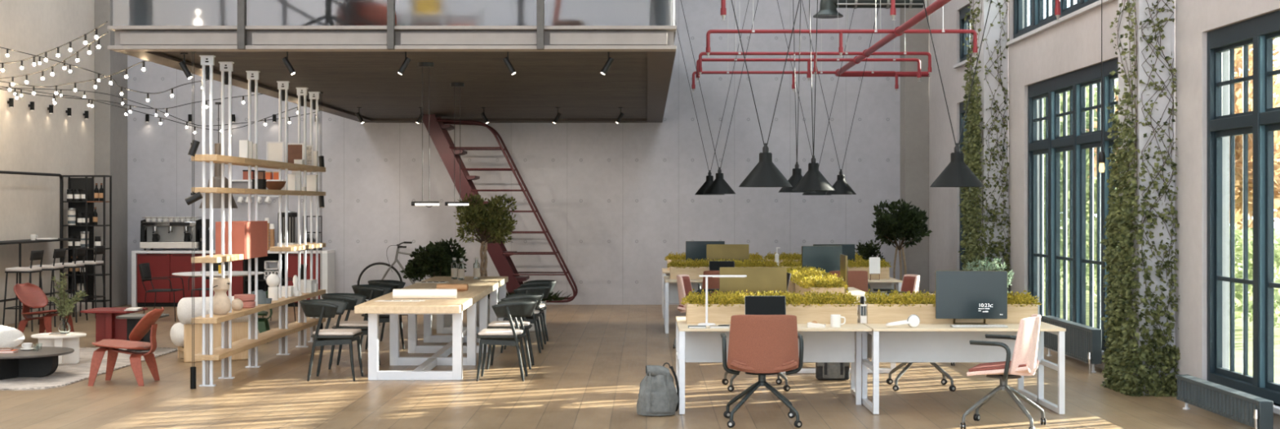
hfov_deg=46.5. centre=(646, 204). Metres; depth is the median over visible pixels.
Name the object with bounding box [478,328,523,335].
seat cushion
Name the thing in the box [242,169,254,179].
canister
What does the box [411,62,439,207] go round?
pendant
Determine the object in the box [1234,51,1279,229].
tree
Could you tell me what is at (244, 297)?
bowl
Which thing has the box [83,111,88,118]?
wall lamp
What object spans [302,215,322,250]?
rack
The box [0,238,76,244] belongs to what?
countertop
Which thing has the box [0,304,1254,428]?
floor
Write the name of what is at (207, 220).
coffee grinder
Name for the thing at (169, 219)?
coffee cup
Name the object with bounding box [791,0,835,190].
cone pendant
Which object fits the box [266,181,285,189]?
wooden bowl
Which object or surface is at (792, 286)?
planter
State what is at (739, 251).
monitor
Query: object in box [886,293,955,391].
office chair
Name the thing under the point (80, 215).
jar
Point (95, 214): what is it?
bottle
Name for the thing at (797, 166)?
socket
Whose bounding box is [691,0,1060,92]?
sprinkler pipework
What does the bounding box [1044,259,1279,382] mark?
ground
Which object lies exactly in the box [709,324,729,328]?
notebook
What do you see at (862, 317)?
desk organiser
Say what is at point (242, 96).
string light
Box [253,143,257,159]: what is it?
folder
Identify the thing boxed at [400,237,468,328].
potted shrub
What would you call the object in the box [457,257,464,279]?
bottle
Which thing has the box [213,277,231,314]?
vase
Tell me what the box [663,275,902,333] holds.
desk
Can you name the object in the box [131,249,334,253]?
countertop
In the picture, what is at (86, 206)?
shelf
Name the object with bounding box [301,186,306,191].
storage box
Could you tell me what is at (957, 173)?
cone pendant
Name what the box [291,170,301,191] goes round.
file box
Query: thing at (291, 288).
storage box
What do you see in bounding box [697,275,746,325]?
desk lamp
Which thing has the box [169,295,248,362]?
armchair
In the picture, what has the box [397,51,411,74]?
light
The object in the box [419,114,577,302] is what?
stair
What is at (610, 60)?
light
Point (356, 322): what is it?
seat cushion
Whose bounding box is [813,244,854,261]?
monitor
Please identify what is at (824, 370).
satchel
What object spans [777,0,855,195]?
cone pendant
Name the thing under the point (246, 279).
niche shelf
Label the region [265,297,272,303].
dish
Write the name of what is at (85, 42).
string light
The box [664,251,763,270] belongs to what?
planter
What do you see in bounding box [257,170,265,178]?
canister
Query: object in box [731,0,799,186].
cone pendant
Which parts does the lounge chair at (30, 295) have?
leg, backrest, seat, leg, leg, leg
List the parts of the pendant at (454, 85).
rail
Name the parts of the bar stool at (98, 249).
leg, leg, seat, foot rail, seat frame, leg, backrest, leg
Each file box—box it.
[288,173,295,190]
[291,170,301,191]
[306,174,317,191]
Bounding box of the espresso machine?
[139,217,202,250]
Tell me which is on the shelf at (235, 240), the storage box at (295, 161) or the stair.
the storage box at (295, 161)
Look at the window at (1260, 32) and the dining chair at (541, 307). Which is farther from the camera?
the dining chair at (541, 307)
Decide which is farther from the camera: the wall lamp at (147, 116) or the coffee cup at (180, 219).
the wall lamp at (147, 116)
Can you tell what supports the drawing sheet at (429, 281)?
on the dining table at (479, 289)
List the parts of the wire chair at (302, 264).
leg, backrest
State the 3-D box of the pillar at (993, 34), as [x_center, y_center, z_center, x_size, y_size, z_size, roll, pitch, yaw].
[4.732,-2.040,20.575,0.335,7.600,0.850,0,0,0]
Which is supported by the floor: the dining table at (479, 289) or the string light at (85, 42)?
the dining table at (479, 289)
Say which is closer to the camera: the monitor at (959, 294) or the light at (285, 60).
the monitor at (959, 294)
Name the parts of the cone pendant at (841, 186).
lamp shade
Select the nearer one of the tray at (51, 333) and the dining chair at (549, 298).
the tray at (51, 333)
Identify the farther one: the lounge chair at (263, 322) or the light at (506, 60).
the lounge chair at (263, 322)
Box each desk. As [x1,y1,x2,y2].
[662,267,857,318]
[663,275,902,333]
[675,315,1066,413]
[781,286,895,373]
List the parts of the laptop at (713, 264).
lid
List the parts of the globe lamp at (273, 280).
globe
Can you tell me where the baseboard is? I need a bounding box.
[0,302,94,324]
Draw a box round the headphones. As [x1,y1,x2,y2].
[885,314,919,327]
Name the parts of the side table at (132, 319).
leg, leg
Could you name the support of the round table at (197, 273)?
on the floor
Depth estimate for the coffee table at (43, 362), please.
15.12 m
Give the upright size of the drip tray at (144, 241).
0.007 m
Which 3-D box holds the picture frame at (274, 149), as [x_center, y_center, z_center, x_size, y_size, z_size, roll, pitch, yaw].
[-4.267,-0.605,17.123,0.200,0.240,0.020,0,0,0]
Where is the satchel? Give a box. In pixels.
[815,361,849,379]
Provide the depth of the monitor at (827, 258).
20.63 m
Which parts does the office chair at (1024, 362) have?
leg, leg, armrest, armrest, seat, leg, backrest, leg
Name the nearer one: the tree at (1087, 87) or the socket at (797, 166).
the socket at (797, 166)
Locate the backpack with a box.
[636,361,679,415]
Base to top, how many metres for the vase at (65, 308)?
0.678 m
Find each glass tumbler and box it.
[32,343,38,351]
[36,342,42,349]
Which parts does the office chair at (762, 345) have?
armrest, leg, leg, backrest, seat, leg, leg, armrest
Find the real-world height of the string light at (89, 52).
0.263 m
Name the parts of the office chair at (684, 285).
seat, backrest, armrest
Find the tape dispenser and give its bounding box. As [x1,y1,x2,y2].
[807,320,825,327]
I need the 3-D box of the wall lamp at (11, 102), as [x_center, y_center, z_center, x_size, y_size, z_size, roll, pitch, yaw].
[-9.386,-1.505,21.982,0.087,0.132,0.062,0,0,0]
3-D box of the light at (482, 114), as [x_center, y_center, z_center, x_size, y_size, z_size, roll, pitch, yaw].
[-2.477,-1.366,22.800,0.132,0.249,0.070,0,0,0]
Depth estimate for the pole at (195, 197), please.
14.28 m
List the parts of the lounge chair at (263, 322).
leg, seat, leg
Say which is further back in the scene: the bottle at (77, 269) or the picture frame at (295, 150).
the bottle at (77, 269)
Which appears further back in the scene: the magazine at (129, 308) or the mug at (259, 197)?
the mug at (259, 197)
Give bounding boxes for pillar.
[94,0,127,307]
[900,0,928,293]
[970,0,1008,287]
[1118,0,1174,394]
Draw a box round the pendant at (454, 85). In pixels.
[444,82,468,206]
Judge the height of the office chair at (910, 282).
0.891 m
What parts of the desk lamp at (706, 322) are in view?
lamp arm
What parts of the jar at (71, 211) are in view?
lid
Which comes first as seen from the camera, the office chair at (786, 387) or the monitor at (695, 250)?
the office chair at (786, 387)
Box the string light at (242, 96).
[0,88,262,115]
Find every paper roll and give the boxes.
[392,288,457,298]
[436,283,468,291]
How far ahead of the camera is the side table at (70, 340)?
16.37 m
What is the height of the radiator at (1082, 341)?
0.460 m
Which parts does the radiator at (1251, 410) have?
panel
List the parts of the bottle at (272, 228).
lid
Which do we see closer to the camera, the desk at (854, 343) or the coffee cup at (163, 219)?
the desk at (854, 343)
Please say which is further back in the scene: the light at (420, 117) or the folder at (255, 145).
the light at (420, 117)
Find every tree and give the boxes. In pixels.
[453,192,517,326]
[871,199,933,293]
[1043,80,1118,251]
[1044,79,1118,245]
[1085,38,1279,240]
[1085,93,1118,197]
[1114,88,1279,229]
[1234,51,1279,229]
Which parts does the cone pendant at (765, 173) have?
lamp shade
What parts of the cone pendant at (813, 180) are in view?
lamp shade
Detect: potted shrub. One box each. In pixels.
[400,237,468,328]
[854,239,884,260]
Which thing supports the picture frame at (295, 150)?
on the shelf at (235, 240)
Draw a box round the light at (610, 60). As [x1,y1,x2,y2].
[600,51,613,75]
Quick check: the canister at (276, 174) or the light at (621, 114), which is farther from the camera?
the canister at (276, 174)
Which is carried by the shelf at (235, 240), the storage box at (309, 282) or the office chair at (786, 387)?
the storage box at (309, 282)
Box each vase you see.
[47,271,88,333]
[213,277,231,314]
[231,297,243,310]
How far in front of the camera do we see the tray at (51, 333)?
16.31 m
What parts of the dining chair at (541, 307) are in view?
backrest, leg, leg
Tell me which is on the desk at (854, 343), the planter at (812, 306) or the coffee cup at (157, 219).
the planter at (812, 306)
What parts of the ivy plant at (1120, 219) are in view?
stem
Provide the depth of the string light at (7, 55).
18.18 m
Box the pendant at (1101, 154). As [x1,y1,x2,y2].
[1098,0,1105,172]
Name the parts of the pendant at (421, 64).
rail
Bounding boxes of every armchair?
[0,324,24,346]
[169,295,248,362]
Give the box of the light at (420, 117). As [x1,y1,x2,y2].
[416,106,424,123]
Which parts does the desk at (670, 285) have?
leg frame, modesty panel, modesty panel, leg frame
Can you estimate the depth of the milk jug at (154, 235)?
25.81 m
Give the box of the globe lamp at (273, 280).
[266,273,280,300]
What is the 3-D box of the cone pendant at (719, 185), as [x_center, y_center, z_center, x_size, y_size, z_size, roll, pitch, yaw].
[1.016,-2.996,20.700,2.432,5.690,0.458,0,0,0]
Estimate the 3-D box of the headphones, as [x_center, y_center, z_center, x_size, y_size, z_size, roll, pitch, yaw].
[2.183,0.985,12.652,0.301,0.104,0.145,0,0,-6]
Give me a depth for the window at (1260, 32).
12.44 m
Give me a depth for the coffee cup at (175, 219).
25.84 m
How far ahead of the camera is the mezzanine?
13.97 m
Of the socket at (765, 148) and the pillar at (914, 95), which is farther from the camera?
the pillar at (914, 95)
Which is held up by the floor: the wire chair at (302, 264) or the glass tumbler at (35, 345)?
the wire chair at (302, 264)
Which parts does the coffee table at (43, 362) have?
leg, leg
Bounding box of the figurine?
[293,274,302,296]
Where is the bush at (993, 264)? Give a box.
[962,257,1013,293]
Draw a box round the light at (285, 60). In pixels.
[281,51,295,75]
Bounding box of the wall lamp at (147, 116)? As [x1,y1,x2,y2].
[145,114,149,121]
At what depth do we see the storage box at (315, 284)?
18.70 m
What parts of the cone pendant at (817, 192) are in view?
lamp shade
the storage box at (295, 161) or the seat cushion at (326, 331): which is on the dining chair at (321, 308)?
the seat cushion at (326, 331)
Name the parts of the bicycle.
frame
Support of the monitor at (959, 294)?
on the desk at (854, 343)
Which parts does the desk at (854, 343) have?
leg frame, modesty panel, modesty panel, leg frame, leg frame, modesty panel, modesty panel, leg frame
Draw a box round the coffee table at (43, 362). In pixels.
[0,346,74,379]
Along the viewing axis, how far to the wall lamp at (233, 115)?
26.21 m
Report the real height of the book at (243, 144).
0.200 m
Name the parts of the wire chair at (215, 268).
armrest, backrest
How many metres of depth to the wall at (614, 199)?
26.30 m
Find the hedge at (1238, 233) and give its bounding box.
[1044,217,1279,334]
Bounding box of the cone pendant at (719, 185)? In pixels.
[680,0,758,194]
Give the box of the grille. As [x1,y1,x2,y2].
[813,9,843,18]
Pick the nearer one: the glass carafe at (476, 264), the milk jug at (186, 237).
the glass carafe at (476, 264)
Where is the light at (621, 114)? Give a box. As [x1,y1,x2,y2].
[615,106,623,123]
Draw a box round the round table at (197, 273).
[171,271,264,277]
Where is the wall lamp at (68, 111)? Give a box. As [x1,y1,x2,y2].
[65,107,71,115]
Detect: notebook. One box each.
[688,324,706,328]
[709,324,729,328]
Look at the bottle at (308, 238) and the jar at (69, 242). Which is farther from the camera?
the bottle at (308, 238)
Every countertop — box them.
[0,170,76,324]
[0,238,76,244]
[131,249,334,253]
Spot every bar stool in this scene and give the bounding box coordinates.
[2,249,44,331]
[26,248,66,326]
[48,246,88,322]
[70,244,106,315]
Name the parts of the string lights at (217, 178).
string light, cord, lamp shade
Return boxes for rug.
[0,346,177,389]
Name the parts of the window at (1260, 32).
blind blade, sash, sash, sash, sash, sill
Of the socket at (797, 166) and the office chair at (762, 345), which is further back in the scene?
the socket at (797, 166)
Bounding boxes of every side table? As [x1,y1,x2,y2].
[31,332,86,364]
[80,306,147,346]
[115,313,168,351]
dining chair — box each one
[299,298,363,380]
[320,293,380,368]
[351,284,404,349]
[367,280,408,341]
[475,298,537,380]
[486,293,543,368]
[500,284,551,352]
[520,280,556,343]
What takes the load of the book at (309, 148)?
on the shelf at (235, 240)
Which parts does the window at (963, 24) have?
sill, frame, sash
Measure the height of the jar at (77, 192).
0.195 m
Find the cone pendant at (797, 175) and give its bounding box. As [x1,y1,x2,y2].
[778,0,815,192]
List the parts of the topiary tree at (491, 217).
pot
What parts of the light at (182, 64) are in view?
stem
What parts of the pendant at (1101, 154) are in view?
cord, bulb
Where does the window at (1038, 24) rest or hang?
in the wall at (1074, 44)
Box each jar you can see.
[66,188,73,200]
[67,207,75,224]
[67,235,74,248]
[74,188,80,200]
[75,235,80,247]
[76,283,84,300]
[77,213,83,224]
[80,188,84,200]
[80,231,88,248]
[82,213,88,224]
[94,235,101,246]
[251,289,266,303]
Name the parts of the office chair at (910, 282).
armrest, backrest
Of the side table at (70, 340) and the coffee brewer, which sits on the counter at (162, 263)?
the coffee brewer
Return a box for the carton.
[313,151,318,166]
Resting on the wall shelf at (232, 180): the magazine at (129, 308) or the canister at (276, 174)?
the canister at (276, 174)
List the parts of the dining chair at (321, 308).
leg, leg, backrest, rail, seat, seat frame, rail, leg, leg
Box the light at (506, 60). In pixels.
[502,51,515,75]
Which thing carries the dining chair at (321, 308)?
on the floor
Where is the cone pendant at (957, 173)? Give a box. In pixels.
[922,0,991,186]
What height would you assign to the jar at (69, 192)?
0.195 m
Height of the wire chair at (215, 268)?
0.872 m
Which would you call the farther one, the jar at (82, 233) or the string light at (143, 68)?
the jar at (82, 233)
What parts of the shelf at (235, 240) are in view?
post, foot plate, foot plate, post, foot plate, post, door, post, post, foot plate, post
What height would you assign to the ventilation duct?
2.915 m
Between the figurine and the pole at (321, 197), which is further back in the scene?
the pole at (321, 197)
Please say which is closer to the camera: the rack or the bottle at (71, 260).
the bottle at (71, 260)
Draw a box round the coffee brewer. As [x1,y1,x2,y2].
[276,210,297,245]
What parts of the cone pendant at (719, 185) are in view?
lamp shade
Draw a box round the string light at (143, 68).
[0,60,150,94]
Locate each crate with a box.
[263,269,282,279]
[264,260,282,269]
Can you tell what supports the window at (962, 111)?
in the wall at (1074, 44)
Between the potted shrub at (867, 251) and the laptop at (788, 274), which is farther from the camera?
the potted shrub at (867, 251)
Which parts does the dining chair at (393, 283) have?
leg, backrest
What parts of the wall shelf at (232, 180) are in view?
hook rail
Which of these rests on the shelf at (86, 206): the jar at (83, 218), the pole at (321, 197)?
the jar at (83, 218)
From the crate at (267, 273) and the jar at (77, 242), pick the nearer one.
the jar at (77, 242)
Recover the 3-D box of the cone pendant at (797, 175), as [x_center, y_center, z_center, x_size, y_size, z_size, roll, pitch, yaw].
[1.830,-2.996,18.100,0.458,5.690,2.432,0,0,0]
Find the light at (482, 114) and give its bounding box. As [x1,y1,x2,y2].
[480,106,488,123]
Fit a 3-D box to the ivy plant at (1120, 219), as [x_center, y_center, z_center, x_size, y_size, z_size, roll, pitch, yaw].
[4.536,-1.368,14.009,0.492,6.377,0.990,0,0,-29]
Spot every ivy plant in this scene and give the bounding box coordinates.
[958,0,1010,295]
[1099,0,1180,396]
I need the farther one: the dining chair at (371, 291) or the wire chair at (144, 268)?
the wire chair at (144, 268)
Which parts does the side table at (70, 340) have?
leg, leg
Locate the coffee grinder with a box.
[198,218,209,250]
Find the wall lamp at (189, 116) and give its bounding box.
[187,114,191,121]
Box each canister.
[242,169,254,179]
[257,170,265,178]
[265,171,272,179]
[273,171,279,179]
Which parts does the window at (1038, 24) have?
sash, blind blade, sash, frame, sash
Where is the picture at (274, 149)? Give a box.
[267,142,282,160]
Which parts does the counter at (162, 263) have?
panel, door, handle, door, handle, door, panel, door, panel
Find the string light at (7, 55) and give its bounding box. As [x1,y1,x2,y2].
[0,47,209,101]
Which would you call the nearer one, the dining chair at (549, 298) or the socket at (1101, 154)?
the socket at (1101, 154)
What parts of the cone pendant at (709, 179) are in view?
lamp shade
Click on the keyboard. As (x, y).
(951, 325)
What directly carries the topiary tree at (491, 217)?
on the floor
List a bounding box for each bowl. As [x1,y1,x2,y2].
[233,293,255,301]
[242,300,255,307]
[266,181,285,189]
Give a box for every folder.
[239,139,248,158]
[248,141,253,158]
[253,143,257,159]
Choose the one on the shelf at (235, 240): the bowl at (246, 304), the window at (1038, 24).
the bowl at (246, 304)
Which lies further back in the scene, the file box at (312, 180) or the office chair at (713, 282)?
the office chair at (713, 282)
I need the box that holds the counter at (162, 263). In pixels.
[131,249,334,306]
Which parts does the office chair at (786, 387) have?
leg, leg, leg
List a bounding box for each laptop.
[709,260,734,270]
[744,295,786,314]
[786,271,791,291]
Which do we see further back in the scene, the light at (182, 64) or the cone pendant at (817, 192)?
the cone pendant at (817, 192)
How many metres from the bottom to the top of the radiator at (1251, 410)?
0.285 m
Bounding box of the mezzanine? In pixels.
[107,0,676,122]
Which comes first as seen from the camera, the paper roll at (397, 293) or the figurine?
the paper roll at (397, 293)
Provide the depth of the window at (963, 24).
23.39 m
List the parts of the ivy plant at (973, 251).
stem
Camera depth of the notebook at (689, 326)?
12.54 m
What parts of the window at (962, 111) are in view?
sash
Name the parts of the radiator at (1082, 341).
panel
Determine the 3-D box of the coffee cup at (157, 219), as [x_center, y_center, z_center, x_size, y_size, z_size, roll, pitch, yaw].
[-8.457,0.249,25.870,0.094,0.085,0.094,0,0,45]
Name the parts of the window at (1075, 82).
sash, sash, blind blade, blind blade, sash, sash, blind blade, blind blade, sash, sash, blind blade, blind blade, sash, sash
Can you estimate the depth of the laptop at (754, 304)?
12.81 m
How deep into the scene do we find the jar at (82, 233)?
23.99 m
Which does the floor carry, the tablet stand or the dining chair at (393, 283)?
the dining chair at (393, 283)
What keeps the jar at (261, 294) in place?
on the shelf at (235, 240)
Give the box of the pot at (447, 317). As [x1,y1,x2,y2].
[431,314,452,328]
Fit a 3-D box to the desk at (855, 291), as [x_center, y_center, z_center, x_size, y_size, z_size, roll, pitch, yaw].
[1.900,1.399,17.178,1.420,0.722,3.248,0,0,0]
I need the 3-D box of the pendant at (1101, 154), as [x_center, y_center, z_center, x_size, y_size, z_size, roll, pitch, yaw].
[4.250,-3.070,13.900,0.060,5.540,0.060,0,0,0]
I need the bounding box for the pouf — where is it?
[395,10,396,26]
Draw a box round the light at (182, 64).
[178,53,192,79]
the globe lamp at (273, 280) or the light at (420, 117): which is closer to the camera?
the globe lamp at (273, 280)
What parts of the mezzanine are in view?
balustrade pane, fascia panel, post, balustrade pane, balustrade pane, fascia panel, post, balustrade pane, fascia panel, post, fascia panel, balustrade pane, balustrade pane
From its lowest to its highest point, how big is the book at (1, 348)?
0.014 m
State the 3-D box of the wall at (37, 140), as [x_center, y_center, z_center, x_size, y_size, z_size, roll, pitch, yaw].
[-9.580,-2.040,13.650,0.300,7.600,25.300,0,0,0]
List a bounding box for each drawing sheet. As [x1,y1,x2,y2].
[374,299,425,301]
[414,280,449,282]
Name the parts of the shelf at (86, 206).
panel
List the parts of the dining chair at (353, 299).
leg, leg, backrest, seat, rail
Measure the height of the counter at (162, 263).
0.968 m
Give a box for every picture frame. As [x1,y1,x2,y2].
[266,141,284,162]
[288,142,303,163]
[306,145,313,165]
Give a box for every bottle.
[69,256,72,274]
[75,256,79,274]
[93,182,98,200]
[93,206,97,224]
[98,182,102,200]
[306,233,310,242]
[774,247,780,266]
[860,295,864,303]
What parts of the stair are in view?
rail, rail, rail, rail, rail, rail, rail, rail, rail, rail, rail, rail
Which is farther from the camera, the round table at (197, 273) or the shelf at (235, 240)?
the round table at (197, 273)
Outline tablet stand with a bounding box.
[869,257,879,279]
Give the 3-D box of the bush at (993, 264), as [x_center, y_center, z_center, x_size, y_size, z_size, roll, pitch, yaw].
[4.321,1.208,18.907,0.695,1.105,0.690,0,0,-4]
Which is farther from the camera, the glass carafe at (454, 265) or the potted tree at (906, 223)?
the potted tree at (906, 223)
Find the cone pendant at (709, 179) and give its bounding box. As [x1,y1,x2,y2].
[675,0,749,195]
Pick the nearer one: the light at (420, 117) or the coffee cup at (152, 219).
the light at (420, 117)
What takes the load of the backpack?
on the floor
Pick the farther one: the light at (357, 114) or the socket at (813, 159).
the light at (357, 114)
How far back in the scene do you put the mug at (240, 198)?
26.15 m
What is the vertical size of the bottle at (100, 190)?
0.290 m
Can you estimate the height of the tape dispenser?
0.059 m
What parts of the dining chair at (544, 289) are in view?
rail, backrest, leg, seat, leg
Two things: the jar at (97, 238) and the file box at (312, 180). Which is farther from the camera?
the jar at (97, 238)
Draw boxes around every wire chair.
[138,262,184,321]
[187,261,232,297]
[262,263,307,320]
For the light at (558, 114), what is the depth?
22.78 m
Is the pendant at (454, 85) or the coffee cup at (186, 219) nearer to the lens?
the pendant at (454, 85)
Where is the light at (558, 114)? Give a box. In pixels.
[553,106,560,123]
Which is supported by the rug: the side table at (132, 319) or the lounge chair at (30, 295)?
the side table at (132, 319)
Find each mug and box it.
[236,195,244,203]
[257,195,262,203]
[264,195,271,203]
[830,314,845,327]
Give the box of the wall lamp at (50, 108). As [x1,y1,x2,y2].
[47,104,53,113]
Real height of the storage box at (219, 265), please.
0.120 m
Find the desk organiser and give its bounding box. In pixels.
[857,294,866,322]
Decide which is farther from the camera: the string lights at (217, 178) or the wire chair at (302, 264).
the wire chair at (302, 264)
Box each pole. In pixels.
[185,51,202,388]
[318,92,324,328]
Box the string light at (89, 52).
[0,31,108,85]
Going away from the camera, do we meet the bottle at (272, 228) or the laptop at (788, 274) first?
the laptop at (788, 274)
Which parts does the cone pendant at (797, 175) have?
lamp shade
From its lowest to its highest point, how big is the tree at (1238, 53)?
5.980 m
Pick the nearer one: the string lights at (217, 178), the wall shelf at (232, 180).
the string lights at (217, 178)
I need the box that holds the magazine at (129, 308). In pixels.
[125,306,142,309]
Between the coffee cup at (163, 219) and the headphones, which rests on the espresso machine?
the coffee cup at (163, 219)
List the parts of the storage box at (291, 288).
lid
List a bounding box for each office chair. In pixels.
[672,274,719,348]
[697,270,719,295]
[720,314,804,426]
[721,368,790,391]
[829,270,871,292]
[872,274,919,293]
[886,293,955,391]
[960,313,1046,428]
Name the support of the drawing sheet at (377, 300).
on the dining table at (479, 289)
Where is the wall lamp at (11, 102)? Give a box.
[7,97,13,106]
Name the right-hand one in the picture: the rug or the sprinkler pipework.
the sprinkler pipework
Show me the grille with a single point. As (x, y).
(822, 14)
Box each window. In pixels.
[953,4,970,68]
[959,102,970,270]
[1005,0,1114,45]
[1027,57,1118,355]
[1207,9,1279,414]
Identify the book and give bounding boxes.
[0,347,13,350]
[0,348,18,352]
[36,237,57,239]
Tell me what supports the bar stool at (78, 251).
on the floor
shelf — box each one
[62,174,111,314]
[191,55,325,386]
[231,179,284,196]
[244,278,284,280]
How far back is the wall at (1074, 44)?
16.12 m
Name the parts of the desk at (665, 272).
leg frame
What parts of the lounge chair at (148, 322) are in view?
leg, leg, seat, leg, backrest, leg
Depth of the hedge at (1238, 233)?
21.51 m
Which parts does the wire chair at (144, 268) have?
backrest, frame, armrest, seat, armrest, leg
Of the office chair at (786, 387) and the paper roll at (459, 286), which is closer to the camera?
the office chair at (786, 387)
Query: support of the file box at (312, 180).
on the shelf at (235, 240)
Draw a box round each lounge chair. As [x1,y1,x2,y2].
[13,282,74,333]
[88,306,164,385]
[257,285,277,342]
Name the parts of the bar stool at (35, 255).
leg, leg, foot rail, seat, seat frame, leg, backrest, leg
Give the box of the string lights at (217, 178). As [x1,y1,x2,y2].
[0,85,301,208]
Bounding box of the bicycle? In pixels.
[357,241,428,302]
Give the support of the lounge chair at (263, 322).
on the floor
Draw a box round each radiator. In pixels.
[1041,315,1102,373]
[1175,373,1273,428]
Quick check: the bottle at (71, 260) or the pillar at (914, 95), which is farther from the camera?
the pillar at (914, 95)
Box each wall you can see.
[0,0,94,318]
[127,0,900,304]
[928,0,1279,428]
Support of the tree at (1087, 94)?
on the ground
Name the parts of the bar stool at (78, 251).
leg, leg, seat, seat frame, leg, backrest, leg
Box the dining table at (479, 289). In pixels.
[354,275,508,379]
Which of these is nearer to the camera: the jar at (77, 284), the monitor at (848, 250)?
the monitor at (848, 250)
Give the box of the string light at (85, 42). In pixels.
[0,21,107,71]
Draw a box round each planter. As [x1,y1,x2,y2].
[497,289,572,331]
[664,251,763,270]
[666,257,778,278]
[680,288,860,323]
[763,251,862,262]
[778,257,892,278]
[786,265,825,293]
[791,270,848,297]
[857,288,1042,323]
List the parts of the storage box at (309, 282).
lid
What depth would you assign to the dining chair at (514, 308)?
14.89 m
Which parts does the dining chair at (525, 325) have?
leg, leg, seat, backrest, leg, leg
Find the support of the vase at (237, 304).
on the shelf at (235, 240)
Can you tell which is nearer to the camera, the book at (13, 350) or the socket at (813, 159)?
the book at (13, 350)
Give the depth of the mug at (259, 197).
26.15 m
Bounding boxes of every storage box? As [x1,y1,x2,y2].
[217,264,221,273]
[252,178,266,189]
[278,285,293,296]
[293,159,304,164]
[300,279,316,292]
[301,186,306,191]
[314,283,318,291]
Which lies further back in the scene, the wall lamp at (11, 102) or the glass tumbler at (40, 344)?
the wall lamp at (11, 102)
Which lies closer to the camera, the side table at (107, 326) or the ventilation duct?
the side table at (107, 326)
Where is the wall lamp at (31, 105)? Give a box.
[28,101,34,110]
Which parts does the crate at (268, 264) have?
panel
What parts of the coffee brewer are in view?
tank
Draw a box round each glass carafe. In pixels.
[451,257,457,279]
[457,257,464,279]
[473,257,479,279]
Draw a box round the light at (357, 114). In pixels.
[355,106,364,123]
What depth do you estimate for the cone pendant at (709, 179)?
22.49 m
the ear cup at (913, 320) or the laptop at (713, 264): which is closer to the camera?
the ear cup at (913, 320)
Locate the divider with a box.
[719,266,786,294]
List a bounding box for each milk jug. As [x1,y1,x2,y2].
[151,233,159,240]
[183,232,191,240]
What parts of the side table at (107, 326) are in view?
leg, leg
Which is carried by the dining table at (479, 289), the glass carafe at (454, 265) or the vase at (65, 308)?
the glass carafe at (454, 265)
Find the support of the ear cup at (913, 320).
on the headphones
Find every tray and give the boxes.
[48,332,71,334]
[144,240,195,241]
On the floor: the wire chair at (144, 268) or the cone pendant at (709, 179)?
the wire chair at (144, 268)
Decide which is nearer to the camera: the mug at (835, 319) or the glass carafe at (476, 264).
the mug at (835, 319)
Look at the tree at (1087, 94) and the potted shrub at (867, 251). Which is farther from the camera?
the tree at (1087, 94)
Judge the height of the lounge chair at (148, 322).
0.746 m
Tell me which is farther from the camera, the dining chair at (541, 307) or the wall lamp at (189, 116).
the wall lamp at (189, 116)
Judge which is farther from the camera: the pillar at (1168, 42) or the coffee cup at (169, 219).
the coffee cup at (169, 219)
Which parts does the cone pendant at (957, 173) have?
lamp shade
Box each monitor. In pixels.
[685,240,724,261]
[706,244,749,262]
[801,245,841,273]
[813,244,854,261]
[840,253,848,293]
[935,270,1007,324]
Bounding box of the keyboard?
[950,324,1008,327]
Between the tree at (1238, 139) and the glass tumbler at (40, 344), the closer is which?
the glass tumbler at (40, 344)
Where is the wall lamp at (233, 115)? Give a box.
[231,114,235,121]
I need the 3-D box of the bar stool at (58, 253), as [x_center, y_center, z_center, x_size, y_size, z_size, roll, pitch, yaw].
[-8.729,1.200,21.700,0.445,1.122,0.454,0,0,0]
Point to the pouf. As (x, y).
(395, 11)
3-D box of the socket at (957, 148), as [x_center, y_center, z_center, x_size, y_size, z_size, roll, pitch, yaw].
[2.629,-0.481,12.600,0.052,0.082,0.052,0,0,0]
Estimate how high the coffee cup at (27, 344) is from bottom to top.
0.062 m
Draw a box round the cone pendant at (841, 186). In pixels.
[801,0,879,194]
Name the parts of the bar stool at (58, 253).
leg, seat, seat frame, leg, backrest, leg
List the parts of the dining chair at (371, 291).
leg, leg, backrest, rail, seat, leg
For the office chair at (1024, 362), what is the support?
on the floor
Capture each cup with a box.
[21,342,32,348]
[30,234,37,239]
[145,216,151,221]
[151,216,156,221]
[156,216,162,221]
[162,216,168,221]
[168,216,173,221]
[173,216,179,221]
[179,216,185,221]
[185,216,191,221]
[830,314,840,327]
[908,315,919,327]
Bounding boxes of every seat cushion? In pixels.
[312,328,361,335]
[333,320,368,326]
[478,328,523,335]
[488,320,530,326]
[533,309,539,314]
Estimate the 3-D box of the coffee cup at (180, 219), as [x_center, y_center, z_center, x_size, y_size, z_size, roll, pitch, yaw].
[-8.057,0.249,25.870,0.094,0.085,0.094,0,0,45]
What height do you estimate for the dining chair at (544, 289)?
0.795 m
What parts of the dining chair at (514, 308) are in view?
leg, leg, rail, seat frame, seat, rail, backrest, leg, leg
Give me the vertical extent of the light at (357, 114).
0.249 m
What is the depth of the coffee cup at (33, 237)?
22.12 m
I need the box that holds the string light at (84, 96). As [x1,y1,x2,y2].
[0,87,319,131]
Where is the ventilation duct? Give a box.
[813,0,923,18]
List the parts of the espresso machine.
panel, panel, cup rail, control panel, panel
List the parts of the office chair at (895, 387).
leg, leg, leg, leg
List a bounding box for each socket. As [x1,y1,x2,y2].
[762,142,768,152]
[795,161,799,168]
[810,155,816,162]
[954,142,959,152]
[1098,151,1105,163]
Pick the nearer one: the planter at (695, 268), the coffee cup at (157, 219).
the planter at (695, 268)
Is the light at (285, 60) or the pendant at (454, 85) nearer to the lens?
the light at (285, 60)

